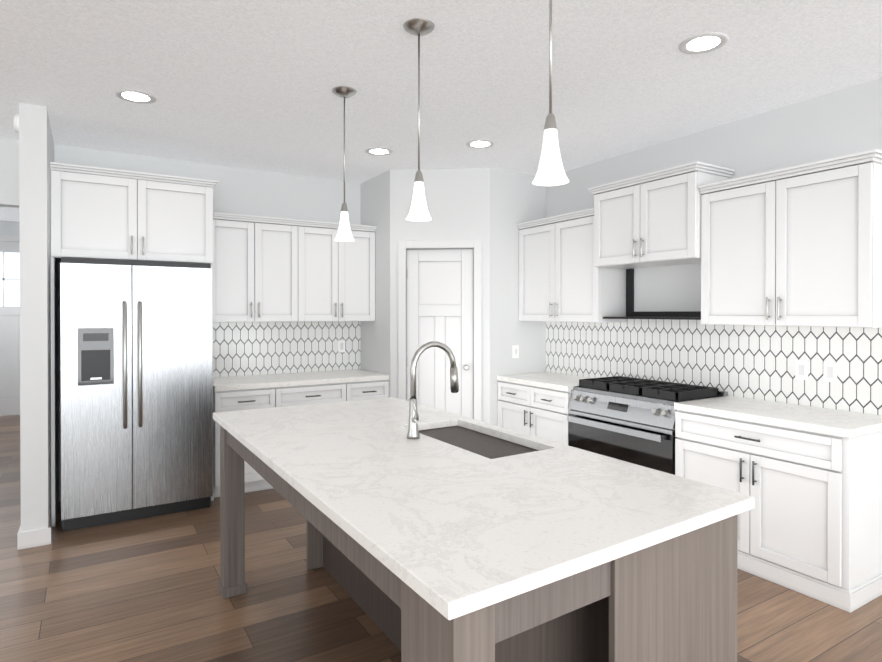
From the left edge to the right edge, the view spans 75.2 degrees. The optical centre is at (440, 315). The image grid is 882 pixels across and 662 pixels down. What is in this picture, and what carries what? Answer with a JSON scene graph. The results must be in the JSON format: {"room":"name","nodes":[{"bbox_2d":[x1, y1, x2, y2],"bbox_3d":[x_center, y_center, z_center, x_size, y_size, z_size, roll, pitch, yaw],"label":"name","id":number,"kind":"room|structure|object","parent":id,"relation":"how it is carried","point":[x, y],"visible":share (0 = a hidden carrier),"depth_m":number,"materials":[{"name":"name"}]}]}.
{"room":"kitchen","nodes":[
{"label":"kitchen","id":0,"kind":"room"},
{"bbox_2d":[0,221,19,241],"bbox_3d":[-6.052,0.036,7.980,1.230,2.700,0.120,0,0,-32],"label":"wall","id":1,"kind":"structure","parent":0,"point":[9,231],"depth_m":7.94,"materials":[{"name":"white paint"}]},
{"bbox_2d":[0,241,19,415],"bbox_3d":[-6.050,0.172,7.921,0.882,2.408,0.105,0,0,-32],"label":"front door","id":2,"kind":"structure","parent":1,"relation":"in","point":[9,328],"depth_m":7.97,"materials":[{"name":"white"}]},
{"bbox_2d":[19,103,53,531],"bbox_3d":[-2.734,0.059,3.898,0.138,2.700,0.930,0,0,-32],"label":"wall","id":3,"kind":"structure","parent":0,"point":[36,149],"depth_m":3.51,"materials":[{"name":"white paint"}]},
{"bbox_2d":[14,114,18,132],"bbox_3d":[-2.638,-1.200,3.569,0.034,0.110,0.110,0,0,-32],"label":"smoke detector","id":4,"kind":"object","parent":3,"relation":"attached to","point":[16,122],"visible":0.73,"depth_m":3.53,"materials":[{"name":"white plastic"}]},
{"bbox_2d":[17,525,32,549],"bbox_3d":[-2.785,1.359,3.867,0.040,0.100,0.943,0,0,-32],"label":"baseboard","id":5,"kind":"structure","parent":3,"relation":"attached to","point":[23,538],"depth_m":3.47,"materials":[{"name":"white wood"}]},
{"bbox_2d":[0,138,473,500],"bbox_3d":[-3.438,0.058,4.082,9.200,2.700,0.120,0,0,-32],"label":"wall","id":6,"kind":"structure","parent":0,"point":[253,192],"depth_m":5.02,"materials":[{"name":"white paint"}]},
{"bbox_2d":[213,212,304,322],"bbox_3d":[-1.615,-0.383,4.924,0.791,0.866,0.345,0,0,-32],"label":"upper cabinet","id":7,"kind":"object","parent":6,"relation":"attached to","point":[270,269],"depth_m":4.78,"materials":[{"name":"white wood"}]},
{"bbox_2d":[213,321,360,376],"bbox_3d":[-1.417,0.287,5.253,1.468,0.477,0.001,0,0,-32],"label":"tile backsplash","id":8,"kind":"structure","parent":6,"relation":"attached to","point":[250,348],"depth_m":5.24,"materials":[{"name":"white tile"}]},
{"bbox_2d":[338,340,344,351],"bbox_3d":[-0.959,0.292,5.530,0.070,0.115,0.006,0,0,-32],"label":"electrical outlet","id":9,"kind":"object","parent":8,"relation":"attached to","point":[341,345],"visible":1,"depth_m":5.53,"materials":[{"name":"white plastic"}]},
{"bbox_2d":[305,220,375,321],"bbox_3d":[-1.038,-0.385,5.278,0.791,0.866,0.345,0,0,-32],"label":"upper cabinet","id":10,"kind":"object","parent":6,"relation":"attached to","point":[339,276],"depth_m":5.15,"materials":[{"name":"white wood"}]},
{"bbox_2d":[0,414,881,661],"bbox_3d":[-2.699,1.464,2.936,9.250,0.100,16.400,0,0,-32],"label":"floor","id":11,"kind":"structure","parent":0,"point":[142,590],"depth_m":2.81,"materials":[{"name":"brown wood"}]},
{"bbox_2d":[50,162,217,526],"bbox_3d":[-2.294,0.192,4.324,1.053,2.428,0.660,0,0,-32],"label":"tall cabinet","id":12,"kind":"object","parent":11,"relation":"on","point":[101,213],"visible":0.94,"depth_m":4.03,"materials":[{"name":"white wood"}]},
{"bbox_2d":[60,257,212,530],"bbox_3d":[-2.237,0.511,4.222,0.920,1.791,0.853,0,0,-32],"label":"fridge","id":13,"kind":"object","parent":11,"relation":"on","point":[136,392],"visible":1,"depth_m":3.90,"materials":[{"name":"grey metal"}]},
{"bbox_2d":[213,385,284,497],"bbox_3d":[-1.657,0.987,4.740,0.518,0.835,0.627,0,0,-32],"label":"base cabinet","id":14,"kind":"object","parent":11,"relation":"on","point":[237,393],"depth_m":4.47,"materials":[{"name":"wood"}]},
{"bbox_2d":[213,369,388,388],"bbox_3d":[-1.252,0.548,4.982,1.470,0.041,0.634,0,0,-32],"label":"countertop","id":15,"kind":"structure","parent":14,"relation":"on","point":[251,382],"depth_m":4.84,"materials":[{"name":"white stone"}]},
{"bbox_2d":[285,381,356,405],"bbox_3d":[-1.228,0.985,5.003,0.721,0.835,0.627,0,0,-32],"label":"base cabinet","id":16,"kind":"object","parent":11,"relation":"on","point":[324,391],"depth_m":4.78,"materials":[{"name":"wood"}]},
{"bbox_2d":[357,377,388,399],"bbox_3d":[-0.824,0.984,5.252,0.461,0.835,0.627,0,0,-32],"label":"base cabinet","id":17,"kind":"object","parent":11,"relation":"on","point":[377,389],"depth_m":5.03,"materials":[{"name":"wood"}]},
{"bbox_2d":[216,421,737,661],"bbox_3d":[-0.146,0.978,2.266,0.989,0.880,2.227,0,0,-32],"label":"kitchen island","id":18,"kind":"object","parent":11,"relation":"on","point":[679,604],"depth_m":1.46,"materials":[{"name":"wood"}]},
{"bbox_2d":[213,397,753,624],"bbox_3d":[-0.138,0.520,2.263,1.045,0.032,2.280,0,0,-32],"label":"island countertop","id":19,"kind":"structure","parent":18,"relation":"on","point":[467,533],"depth_m":1.58,"materials":[{"name":"white stone"}]},
{"bbox_2d":[407,341,458,438],"bbox_3d":[-0.026,0.304,2.394,0.265,0.395,0.091,0,0,-32],"label":"faucet","id":20,"kind":"object","parent":19,"relation":"on","point":[414,422],"visible":1,"depth_m":2.36,"materials":[{"name":"silver metal"}]},
{"bbox_2d":[421,421,536,456],"bbox_3d":[0.129,0.630,2.402,0.348,0.214,0.728,0,0,-32],"label":"sink","id":21,"kind":"object","parent":19,"relation":"in","point":[477,440],"depth_m":2.47,"materials":[{"name":"grey metal"}]},
{"bbox_2d":[498,380,572,444],"bbox_3d":[0.972,0.986,4.845,0.567,0.835,0.884,0,0,-32],"label":"base cabinet","id":22,"kind":"object","parent":11,"relation":"on","point":[537,410],"depth_m":4.65,"materials":[{"name":"wood"}]},
{"bbox_2d":[497,372,589,387],"bbox_3d":[0.969,0.548,4.840,0.574,0.041,0.884,0,0,-32],"label":"countertop","id":23,"kind":"structure","parent":22,"relation":"on","point":[551,380],"depth_m":4.82,"materials":[{"name":"white stone"}]},
{"bbox_2d":[567,376,727,474],"bbox_3d":[1.416,0.944,4.060,0.630,0.928,0.910,0,0,-32],"label":"range","id":24,"kind":"object","parent":11,"relation":"on","point":[628,419],"visible":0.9,"depth_m":3.87,"materials":[{"name":"silver metal"}]},
{"bbox_2d":[674,408,881,612],"bbox_3d":[1.931,0.995,3.283,0.567,0.835,0.946,0,0,-32],"label":"base cabinet","id":25,"kind":"object","parent":11,"relation":"on","point":[808,479],"depth_m":2.92,"materials":[{"name":"wood"}]},
{"bbox_2d":[674,396,881,439],"bbox_3d":[1.932,0.557,3.274,0.574,0.041,0.958,0,0,-32],"label":"countertop","id":26,"kind":"structure","parent":25,"relation":"on","point":[851,424],"depth_m":3.13,"materials":[{"name":"white stone"}]},
{"bbox_2d":[0,0,881,221],"bbox_3d":[-2.699,-1.336,2.920,9.250,0.100,16.400,0,0,-32],"label":"ceiling","id":27,"kind":"structure","parent":0,"point":[248,84],"depth_m":3.05,"materials":[{"name":"paint"}]},
{"bbox_2d":[115,89,155,103],"bbox_3d":[-1.791,-1.284,3.361,0.216,0.007,0.216,0,0,-32],"label":"recessed light","id":28,"kind":"object","parent":27,"relation":"in","point":[131,96],"visible":1,"depth_m":3.35,"materials":[{"name":"white plastic"}]},
{"bbox_2d":[332,86,356,241],"bbox_3d":[-0.553,-0.860,3.279,0.140,0.854,0.140,0,0,-32],"label":"pendant light","id":29,"kind":"object","parent":27,"relation":"hanging from","point":[344,234],"visible":1,"depth_m":3.26,"materials":[{"name":"white glass"}]},
{"bbox_2d":[366,147,392,155],"bbox_3d":[-0.486,-1.291,4.504,0.216,0.007,0.216,0,0,-32],"label":"recessed light","id":30,"kind":"object","parent":27,"relation":"in","point":[377,151],"visible":1,"depth_m":4.50,"materials":[{"name":"white plastic"}]},
{"bbox_2d":[403,18,434,220],"bbox_3d":[-0.098,-0.856,2.538,0.140,0.854,0.140,0,0,-32],"label":"pendant light","id":31,"kind":"object","parent":27,"relation":"hanging from","point":[418,27],"visible":1,"depth_m":2.52,"materials":[{"name":"white glass"}]},
{"bbox_2d":[466,140,494,147],"bbox_3d":[0.295,-1.290,4.303,0.216,0.007,0.216,0,0,-32],"label":"recessed light","id":32,"kind":"object","parent":27,"relation":"in","point":[480,144],"visible":1,"depth_m":4.29,"materials":[{"name":"white plastic"}]},
{"bbox_2d":[532,0,568,185],"bbox_3d":[0.347,-0.852,1.814,0.140,0.854,0.140,0,0,-32],"label":"pendant light","id":33,"kind":"object","parent":27,"relation":"hanging from","point":[550,171],"visible":1,"depth_m":1.80,"materials":[{"name":"white glass"}]},
{"bbox_2d":[679,32,728,53],"bbox_3d":[1.235,-1.281,2.698,0.216,0.007,0.216,0,0,-32],"label":"recessed light","id":34,"kind":"object","parent":27,"relation":"in","point":[705,43],"visible":1,"depth_m":2.69,"materials":[{"name":"white plastic"}]},
{"bbox_2d":[361,168,545,425],"bbox_3d":[0.096,0.050,5.503,1.370,2.700,1.160,0,0,-32],"label":"wall","id":35,"kind":"structure","parent":0,"point":[490,208],"depth_m":5.08,"materials":[{"name":"white paint"}]},
{"bbox_2d":[398,240,481,421],"bbox_3d":[-0.008,0.368,5.098,0.736,2.068,0.120,0,0,4],"label":"door frame","id":36,"kind":"structure","parent":35,"relation":"attached to","point":[404,246],"depth_m":5.03,"materials":[{"name":"white wood"}]},
{"bbox_2d":[407,249,472,418],"bbox_3d":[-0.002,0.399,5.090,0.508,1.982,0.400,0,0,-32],"label":"pantry door","id":37,"kind":"structure","parent":35,"relation":"in","point":[439,295],"depth_m":5.09,"materials":[{"name":"white wood"}]},
{"bbox_2d":[512,345,518,357],"bbox_3d":[0.675,0.322,5.174,0.072,0.116,0.008,0,0,-32],"label":"light switch","id":38,"kind":"object","parent":35,"relation":"attached to","point":[515,351],"visible":1,"depth_m":5.17,"materials":[{"name":"white plastic"}]},
{"bbox_2d":[546,78,881,415],"bbox_3d":[2.886,0.067,2.388,0.120,2.700,9.630,0,0,-32],"label":"wall","id":39,"kind":"structure","parent":0,"point":[844,122],"depth_m":3.78,"materials":[{"name":"white paint"}]},
{"bbox_2d":[517,209,626,322],"bbox_3d":[1.092,-0.383,4.870,0.327,0.864,0.952,0,0,-32],"label":"upper cabinet","id":40,"kind":"object","parent":39,"relation":"attached to","point":[558,282],"depth_m":4.70,"materials":[{"name":"white wood"}]},
{"bbox_2d":[603,269,700,319],"bbox_3d":[1.587,-0.173,4.113,0.280,0.390,0.852,0,0,-32],"label":"bracket","id":41,"kind":"object","parent":39,"relation":"attached to","point":[674,315],"visible":0.58,"depth_m":4.33,"materials":[{"name":"black plastic"}]},
{"bbox_2d":[592,161,735,268],"bbox_3d":[1.545,-0.664,4.084,0.377,0.584,0.858,0,0,-32],"label":"upper cabinet","id":42,"kind":"object","parent":39,"relation":"attached to","point":[653,219],"depth_m":3.92,"materials":[{"name":"white wood"}]},
{"bbox_2d":[546,319,881,415],"bbox_3d":[1.702,0.277,4.196,0.001,0.510,2.748,0,0,-32],"label":"tile backsplash","id":43,"kind":"structure","parent":39,"relation":"attached to","point":[751,362],"depth_m":3.80,"materials":[{"name":"white tile"}]},
{"bbox_2d":[795,360,807,379],"bbox_3d":[2.164,0.324,3.436,0.007,0.115,0.070,0,0,-32],"label":"electrical outlet","id":44,"kind":"object","parent":43,"relation":"attached to","point":[801,366],"depth_m":3.43,"materials":[{"name":"white plastic"}]},
{"bbox_2d":[823,362,836,382],"bbox_3d":[2.245,0.324,3.305,0.007,0.115,0.070,0,0,-32],"label":"electrical outlet","id":45,"kind":"object","parent":43,"relation":"attached to","point":[829,371],"depth_m":3.30,"materials":[{"name":"white plastic"}]},
{"bbox_2d":[696,149,881,327],"bbox_3d":[2.037,-0.375,3.333,0.327,0.864,0.935,0,0,-32],"label":"upper cabinet","id":46,"kind":"object","parent":39,"relation":"attached to","point":[799,245],"depth_m":3.16,"materials":[{"name":"white wood"}]}
]}

